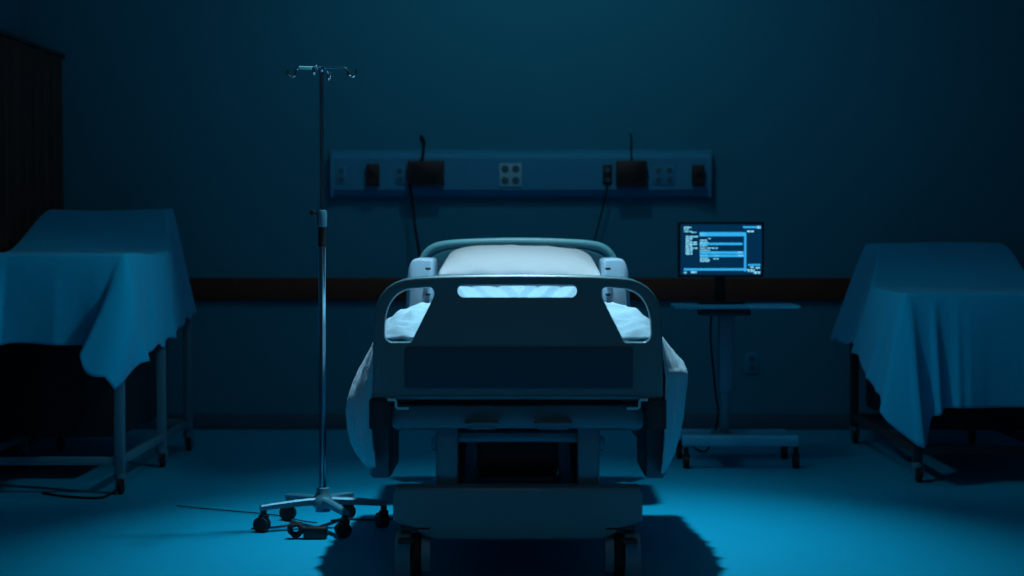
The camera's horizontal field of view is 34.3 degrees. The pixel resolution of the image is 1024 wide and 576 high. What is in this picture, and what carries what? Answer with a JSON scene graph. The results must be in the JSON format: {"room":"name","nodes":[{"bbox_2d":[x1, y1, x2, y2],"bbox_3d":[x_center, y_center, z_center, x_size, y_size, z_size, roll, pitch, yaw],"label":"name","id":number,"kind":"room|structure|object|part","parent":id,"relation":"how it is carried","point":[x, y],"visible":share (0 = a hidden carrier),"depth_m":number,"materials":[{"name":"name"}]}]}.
{"room":"hospital interior","nodes":[
{"label":"hospital interior","id":0,"kind":"room"},
{"bbox_2d":[0,0,22,42],"bbox_3d":[-2.829,-1.010,4.984,0.100,3.900,8.800,0,2,0],"label":"wall","id":1,"kind":"structure","parent":0,"point":[11,11],"depth_m":9.18,"materials":[{"name":"paint"}]},
{"bbox_2d":[0,29,64,453],"bbox_3d":[-2.623,-0.228,8.018,0.277,2.092,2.740,0,2,0],"label":"curtain","id":2,"kind":"object","parent":1,"relation":"hanging from","point":[31,106],"visible":0.5,"depth_m":8.63,"materials":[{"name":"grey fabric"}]},
{"bbox_2d":[0,430,1023,575],"bbox_3d":[0.222,0.983,5.231,6.400,0.100,9.200,0,2,0],"label":"floor","id":3,"kind":"structure","parent":0,"point":[848,508],"depth_m":6.55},
{"bbox_2d":[42,488,116,498],"bbox_3d":[-1.771,0.872,7.071,0.366,0.010,0.286,-1,2,-39],"label":"cable","id":4,"kind":"object","parent":3,"relation":"on","point":[115,490],"visible":0.87,"depth_m":6.96,"materials":[{"name":"black rubber"}]},
{"bbox_2d":[0,319,193,493],"bbox_3d":[-2.001,0.280,7.782,0.723,1.152,1.532,0,2,0],"label":"table","id":5,"kind":"object","parent":3,"relation":"on","point":[46,391],"visible":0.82,"depth_m":7.38,"materials":[{"name":"blue metal"}]},
{"bbox_3d":[-2.327,0.375,7.895,0.042,0.785,0.042,0,2,0],"label":"leg","id":6,"kind":"part","parent":5,"relation":"part of","materials":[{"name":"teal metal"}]},
{"bbox_2d":[0,209,196,389],"bbox_3d":[-1.998,0.006,7.764,0.971,0.781,1.853,0,2,0],"label":"sheet","id":7,"kind":"object","parent":5,"relation":"on","point":[114,284],"visible":1,"depth_m":7.00,"materials":[{"name":"teal fabric"}]},
{"bbox_3d":[-1.670,0.400,7.062,0.042,0.785,0.042,0,2,0],"label":"leg","id":8,"kind":"part","parent":5,"relation":"part of","materials":[{"name":"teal metal"}]},
{"bbox_3d":[-1.667,0.375,7.892,0.042,0.785,0.042,0,2,0],"label":"leg","id":9,"kind":"part","parent":5,"relation":"part of","materials":[{"name":"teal metal"}]},
{"bbox_3d":[-1.664,0.455,8.525,0.042,0.588,0.042,0,2,0],"label":"leg","id":10,"kind":"part","parent":5,"relation":"part of","materials":[{"name":"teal metal"}]},
{"bbox_2d":[176,505,316,522],"bbox_3d":[-1.038,0.887,6.543,0.734,0.005,0.051,1,2,33],"label":"cable","id":11,"kind":"object","parent":3,"relation":"on","point":[176,505],"visible":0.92,"depth_m":6.59,"materials":[{"name":"black rubber"}]},
{"bbox_2d":[251,522,301,529],"bbox_3d":[-0.880,0.896,6.251,0.215,0.008,0.033,-1,2,-37],"label":"cable","id":12,"kind":"object","parent":3,"relation":"on","point":[279,526],"visible":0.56,"depth_m":6.23,"materials":[{"name":"black rubber"}]},
{"bbox_2d":[287,521,327,538],"bbox_3d":[-0.743,0.877,6.022,0.146,0.065,0.050,0,2,0],"label":"power adapter","id":13,"kind":"object","parent":3,"relation":"on","point":[309,532],"visible":1,"depth_m":6.00,"materials":[{"name":"black plastic"}]},
{"bbox_2d":[253,65,388,537],"bbox_3d":[-0.699,0.035,6.255,0.472,1.732,0.441,1,2,22],"label":"stand","id":14,"kind":"object","parent":3,"relation":"on","point":[323,501],"visible":1,"depth_m":6.21,"materials":[{"name":"silver metal"}]},
{"bbox_3d":[-0.836,0.805,6.195,0.210,0.036,0.034,-1,2,-23],"label":"leg","id":15,"kind":"part","parent":14,"relation":"part of","materials":[{"name":"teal metal"}]},
{"bbox_3d":[-0.800,0.800,6.349,0.034,0.036,0.210,-1,2,-41],"label":"leg","id":16,"kind":"part","parent":14,"relation":"part of","materials":[{"name":"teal metal"}]},
{"bbox_3d":[-0.742,-0.283,6.215,0.027,0.024,0.024,0,2,0],"label":"knob","id":17,"kind":"part","parent":14,"relation":"part of","materials":[{"name":"black plastic"}]},
{"bbox_3d":[-0.651,0.807,6.127,0.034,0.036,0.210,-1,2,-27],"label":"leg","id":18,"kind":"part","parent":14,"relation":"part of","materials":[{"name":"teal metal"}]},
{"bbox_3d":[-0.665,0.799,6.374,0.034,0.036,0.210,1,2,20],"label":"leg","id":19,"kind":"part","parent":14,"relation":"part of","materials":[{"name":"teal metal"}]},
{"bbox_3d":[-0.577,0.803,6.254,0.210,0.036,0.034,0,2,-3],"label":"leg","id":20,"kind":"part","parent":14,"relation":"part of","materials":[{"name":"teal metal"}]},
{"bbox_2d":[330,518,392,521],"bbox_3d":[-0.563,0.892,6.398,0.273,0.008,0.041,0,2,-9],"label":"cable","id":21,"kind":"object","parent":3,"relation":"on","point":[359,519],"visible":0.6,"depth_m":6.39,"materials":[{"name":"black rubber"}]},
{"bbox_2d":[369,238,666,575],"bbox_3d":[0.022,0.356,6.243,1.002,1.092,2.138,0,2,0],"label":"hospital bed","id":22,"kind":"object","parent":3,"relation":"on","point":[518,394],"visible":0.98,"depth_m":5.24,"materials":[{"name":"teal plastic"}]},
{"bbox_3d":[-0.443,0.494,5.769,0.076,0.274,0.400,0,2,0],"label":"rail","id":23,"kind":"part","parent":22,"relation":"part of","materials":[{"name":"plastic"}]},
{"bbox_3d":[-0.304,0.729,5.296,0.100,0.077,0.100,0,2,0],"label":"caster plate","id":24,"kind":"part","parent":22,"relation":"part of","materials":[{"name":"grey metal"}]},
{"bbox_3d":[-0.380,0.048,6.931,0.121,0.347,0.450,0,2,0],"label":"rail","id":25,"kind":"part","parent":22,"relation":"part of","materials":[{"name":"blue plastic"}]},
{"bbox_3d":[-0.168,0.683,6.204,0.070,0.070,1.720,0,2,0],"label":"rail","id":26,"kind":"part","parent":22,"relation":"part of","materials":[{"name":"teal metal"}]},
{"bbox_3d":[0.027,0.068,7.285,0.800,0.485,0.030,0,2,0],"label":"headboard","id":27,"kind":"part","parent":22,"relation":"part of","materials":[{"name":"teal plastic"}]},
{"bbox_3d":[0.018,0.155,5.227,0.912,0.390,0.036,0,2,0],"label":"footboard","id":28,"kind":"part","parent":22,"relation":"part of","materials":[{"name":"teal plastic"}]},
{"bbox_2d":[475,472,560,483],"bbox_3d":[0.022,0.714,6.204,0.340,0.020,1.700,0,2,0],"label":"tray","id":29,"kind":"object","parent":22,"relation":"on","point":[478,479],"depth_m":6.10,"materials":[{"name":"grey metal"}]},
{"bbox_3d":[0.021,0.250,5.213,0.717,0.129,0.012,0,2,0],"label":"name panel","id":30,"kind":"part","parent":22,"relation":"part of","materials":[{"name":"blue"}]},
{"bbox_3d":[0.212,0.684,6.203,0.070,0.070,1.720,0,2,0],"label":"rail","id":31,"kind":"part","parent":22,"relation":"part of","materials":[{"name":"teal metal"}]},
{"bbox_3d":[0.431,0.048,6.928,0.121,0.347,0.450,0,2,0],"label":"rail","id":32,"kind":"part","parent":22,"relation":"part of","materials":[{"name":"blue plastic"}]},
{"bbox_3d":[0.340,0.730,5.293,0.100,0.077,0.100,0,2,0],"label":"caster plate","id":33,"kind":"part","parent":22,"relation":"part of","materials":[{"name":"grey metal"}]},
{"bbox_3d":[0.483,0.494,5.766,0.076,0.274,0.400,0,2,0],"label":"rail","id":34,"kind":"part","parent":22,"relation":"part of","materials":[{"name":"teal plastic"}]},
{"bbox_3d":[0.026,0.120,6.241,0.670,0.361,1.930,0,2,0],"label":"mattress","id":35,"kind":"object","parent":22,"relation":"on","visible":0},
{"bbox_2d":[346,302,687,474],"bbox_3d":[0.019,0.340,5.897,1.173,0.591,1.252,0,2,0],"label":"sheet","id":36,"kind":"object","parent":35,"relation":"on","point":[630,322],"visible":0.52,"depth_m":5.45,"materials":[{"name":"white fabric"}]},
{"bbox_2d":[458,286,576,296],"bbox_3d":[0.029,0.015,6.819,0.676,0.295,0.772,0,2,0],"label":"fitted sheet","id":37,"kind":"object","parent":35,"relation":"on","point":[463,291],"visible":0.12,"depth_m":6.71,"materials":[{"name":"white fabric"}]},
{"bbox_2d":[438,245,600,275],"bbox_3d":[0.034,-0.107,7.000,0.674,0.151,0.397,0,2,0],"label":"pillow","id":38,"kind":"object","parent":37,"relation":"on","point":[481,259],"visible":0.84,"depth_m":6.88,"materials":[{"name":"white fabric"}]},
{"bbox_2d":[670,303,800,467],"bbox_3d":[1.080,0.464,8.035,0.600,0.769,0.432,0,2,0],"label":"table","id":39,"kind":"object","parent":3,"relation":"on","point":[726,313],"visible":0.94,"depth_m":8.02,"materials":[{"name":"grey metal"}]},
{"bbox_2d":[692,316,718,451],"bbox_3d":[0.954,0.474,8.400,0.045,0.716,0.546,0,2,-8],"label":"power cable","id":40,"kind":"object","parent":39,"relation":"hanging from","point":[711,317],"visible":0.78,"depth_m":8.15,"materials":[{"name":"black rubber"}]},
{"bbox_2d":[677,222,763,303],"bbox_3d":[1.014,-0.118,8.089,0.418,0.406,0.160,0,2,-2],"label":"monitor","id":41,"kind":"object","parent":39,"relation":"on","point":[719,250],"visible":0.97,"depth_m":8.05,"materials":[{"name":"black plastic"}]},
{"bbox_3d":[1.034,0.547,8.074,0.045,0.400,0.034,0,2,0],"label":"post","id":42,"kind":"part","parent":39,"relation":"part of","materials":[{"name":"teal metal"}]},
{"bbox_3d":[1.041,0.307,8.067,0.075,0.400,0.050,0,2,0],"label":"post","id":43,"kind":"part","parent":39,"relation":"part of","materials":[{"name":"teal metal"}]},
{"bbox_2d":[849,342,1023,481],"bbox_3d":[2.124,0.366,8.090,0.690,0.962,1.488,0,2,0],"label":"table","id":44,"kind":"object","parent":3,"relation":"on","point":[1007,421],"visible":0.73,"depth_m":7.68,"materials":[{"name":"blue metal"}]},
{"bbox_3d":[1.817,0.508,8.812,0.042,0.463,0.042,0,2,0],"label":"leg","id":45,"kind":"part","parent":44,"relation":"part of","materials":[{"name":"grey metal"}]},
{"bbox_3d":[1.811,0.485,7.410,0.042,0.595,0.042,0,2,0],"label":"leg","id":46,"kind":"part","parent":44,"relation":"part of","materials":[{"name":"grey metal"}]},
{"bbox_2d":[830,242,1023,447],"bbox_3d":[2.128,0.223,8.083,1.009,0.890,1.869,0,2,0],"label":"sheet","id":47,"kind":"object","parent":44,"relation":"on","point":[934,327],"visible":1,"depth_m":7.30,"materials":[{"name":"teal fabric"}]},
{"bbox_2d":[23,0,1023,413],"bbox_3d":[0.240,-1.145,9.443,6.400,3.900,0.100,0,2,0],"label":"wall","id":48,"kind":"structure","parent":0,"point":[840,127],"depth_m":9.40,"materials":[{"name":"paint"}]},
{"bbox_2d":[419,135,425,160],"bbox_3d":[-0.507,-0.784,9.348,0.035,0.163,0.117,0,2,0],"label":"power cable","id":49,"kind":"object","parent":48,"relation":"attached to","point":[421,136],"visible":1,"depth_m":9.38,"materials":[{"name":"black rubber"}]},
{"bbox_2d":[132,414,896,429],"bbox_3d":[0.240,0.761,9.444,6.000,0.090,0.012,0,2,0],"label":"baseboard","id":50,"kind":"structure","parent":48,"relation":"attached to","point":[200,421],"depth_m":9.44,"materials":[{"name":"blue plastic"}]},
{"bbox_2d":[189,278,851,300],"bbox_3d":[0.240,0.007,9.413,6.000,0.128,0.028,0,2,0],"label":"trim","id":51,"kind":"structure","parent":48,"relation":"attached to","point":[669,289],"depth_m":9.40,"materials":[{"name":"brown wood"}]},
{"bbox_2d":[330,149,711,197],"bbox_3d":[0.050,-0.646,9.369,2.149,0.272,0.080,0,2,0],"label":"wall panel","id":52,"kind":"object","parent":48,"relation":"attached to","point":[467,173],"visible":1,"depth_m":9.34,"materials":[{"name":"blue metal"}]},
{"bbox_2d":[337,167,345,183],"bbox_3d":[-0.960,-0.633,9.340,0.051,0.096,0.007,0,2,0],"label":"outlet plate","id":53,"kind":"object","parent":52,"relation":"attached to","point":[341,171],"depth_m":9.34,"materials":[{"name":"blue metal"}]},
{"bbox_2d":[366,164,379,184],"bbox_3d":[-0.781,-0.636,9.319,0.074,0.119,0.047,0,2,0],"label":"switch box","id":54,"kind":"object","parent":52,"relation":"attached to","point":[372,170],"visible":1,"depth_m":9.30,"materials":[{"name":"grey plastic"}]},
{"bbox_2d":[369,170,375,175],"bbox_3d":[-0.781,-0.645,9.299,0.037,0.036,0.008,0,2,0],"label":"switch","id":55,"kind":"object","parent":54,"relation":"attached to","point":[371,172],"depth_m":9.29,"materials":[{"name":"black plastic"}]},
{"bbox_2d":[395,167,404,183],"bbox_3d":[-0.630,-0.633,9.338,0.051,0.096,0.007,0,2,0],"label":"outlet plate","id":56,"kind":"object","parent":52,"relation":"attached to","point":[399,171],"depth_m":9.33,"materials":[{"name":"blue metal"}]},
{"bbox_2d":[407,161,443,184],"bbox_3d":[-0.483,-0.644,9.301,0.204,0.136,0.080,0,2,0],"label":"equipment box","id":57,"kind":"object","parent":52,"relation":"attached to","point":[418,172],"visible":1,"depth_m":9.28,"materials":[{"name":"grey plastic"}]},
{"bbox_2d":[408,185,420,257],"bbox_3d":[-0.530,-0.253,9.308,0.100,0.649,0.040,1,2,23],"label":"power cable","id":58,"kind":"object","parent":57,"relation":"hanging from","point":[409,186],"visible":0.73,"depth_m":9.31,"materials":[{"name":"black rubber"}]},
{"bbox_3d":[-0.483,-0.643,9.280,0.164,0.101,0.004,0,2,0],"label":"plate","id":59,"kind":"part","parent":57,"relation":"part of","materials":[{"name":"black plastic"}]},
{"bbox_2d":[501,165,508,172],"bbox_3d":[-0.039,-0.669,9.330,0.042,0.042,0.003,0,2,0],"label":"socket","id":60,"kind":"object","parent":52,"relation":"attached to","point":[504,168],"depth_m":9.33,"materials":[{"name":"white plastic"}]},
{"bbox_2d":[501,177,508,183],"bbox_3d":[-0.039,-0.603,9.332,0.042,0.042,0.003,0,2,0],"label":"socket","id":61,"kind":"object","parent":52,"relation":"attached to","point":[504,180],"depth_m":9.33,"materials":[{"name":"white plastic"}]},
{"bbox_2d":[499,163,521,186],"bbox_3d":[-0.009,-0.636,9.335,0.125,0.131,0.007,0,2,0],"label":"outlet plate","id":62,"kind":"object","parent":52,"relation":"attached to","point":[510,174],"depth_m":9.33,"materials":[{"name":"white plastic"}]},
{"bbox_2d":[512,165,518,172],"bbox_3d":[0.021,-0.669,9.330,0.042,0.042,0.003,0,2,0],"label":"socket","id":63,"kind":"object","parent":52,"relation":"attached to","point":[515,168],"depth_m":9.33,"materials":[{"name":"white plastic"}]},
{"bbox_2d":[512,177,519,183],"bbox_3d":[0.021,-0.603,9.332,0.042,0.042,0.003,0,2,0],"label":"socket","id":64,"kind":"object","parent":52,"relation":"attached to","point":[515,180],"depth_m":9.33,"materials":[{"name":"white plastic"}]},
{"bbox_2d":[591,179,607,250],"bbox_3d":[0.477,-0.328,9.327,0.124,0.572,0.031,0,2,0],"label":"power cable","id":65,"kind":"object","parent":52,"relation":"hanging from","point":[606,179],"visible":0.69,"depth_m":9.33,"materials":[{"name":"black rubber"}]},
{"bbox_2d":[603,165,611,184],"bbox_3d":[0.536,-0.636,9.333,0.051,0.114,0.007,0,2,0],"label":"outlet plate","id":66,"kind":"object","parent":52,"relation":"attached to","point":[607,169],"depth_m":9.33,"materials":[{"name":"black plastic"}]},
{"bbox_2d":[616,161,646,185],"bbox_3d":[0.669,-0.641,9.296,0.170,0.142,0.080,0,2,0],"label":"equipment box","id":67,"kind":"object","parent":52,"relation":"attached to","point":[628,173],"visible":1,"depth_m":9.27,"materials":[{"name":"grey plastic"}]},
{"bbox_3d":[0.669,-0.640,9.275,0.136,0.105,0.004,0,2,0],"label":"plate","id":68,"kind":"part","parent":67,"relation":"part of","materials":[{"name":"black plastic"}]},
{"bbox_2d":[653,166,662,184],"bbox_3d":[0.823,-0.633,9.332,0.057,0.108,0.007,0,2,0],"label":"outlet plate","id":69,"kind":"object","parent":52,"relation":"attached to","point":[657,170],"depth_m":9.33,"materials":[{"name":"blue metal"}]},
{"bbox_2d":[664,166,674,184],"bbox_3d":[0.885,-0.633,9.332,0.057,0.108,0.007,0,2,0],"label":"outlet plate","id":70,"kind":"object","parent":52,"relation":"attached to","point":[669,171],"depth_m":9.33,"materials":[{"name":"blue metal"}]},
{"bbox_2d":[692,165,703,184],"bbox_3d":[1.044,-0.633,9.311,0.068,0.114,0.047,0,2,0],"label":"switch box","id":71,"kind":"object","parent":52,"relation":"attached to","point":[697,170],"visible":1,"depth_m":9.29,"materials":[{"name":"grey plastic"}]},
{"bbox_2d":[695,170,701,175],"bbox_3d":[1.044,-0.642,9.291,0.034,0.034,0.008,0,2,0],"label":"switch","id":72,"kind":"object","parent":71,"relation":"attached to","point":[697,172],"depth_m":9.29,"materials":[{"name":"black plastic"}]},
{"bbox_2d":[630,134,631,160],"bbox_3d":[0.673,-0.790,9.346,0.017,0.166,0.106,0,2,0],"label":"power cable","id":73,"kind":"object","parent":48,"relation":"attached to","point":[630,134],"visible":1,"depth_m":9.37,"materials":[{"name":"black rubber"}]},
{"bbox_2d":[745,352,758,373],"bbox_3d":[1.362,0.426,9.430,0.080,0.120,0.011,0,2,0],"label":"wall outlet","id":74,"kind":"object","parent":48,"relation":"attached to","point":[751,358],"visible":1,"depth_m":9.43,"materials":[{"name":"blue plastic"}]},
{"bbox_2d":[749,356,754,360],"bbox_3d":[1.362,0.401,9.425,0.034,0.030,0.004,0,2,0],"label":"socket","id":75,"kind":"object","parent":74,"relation":"attached to","point":[751,358],"depth_m":9.42,"materials":[{"name":"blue plastic"}]},
{"bbox_2d":[749,365,754,369],"bbox_3d":[1.362,0.451,9.427,0.034,0.030,0.004,0,2,0],"label":"socket","id":76,"kind":"object","parent":74,"relation":"attached to","point":[751,367],"depth_m":9.43,"materials":[{"name":"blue plastic"}]}
]}

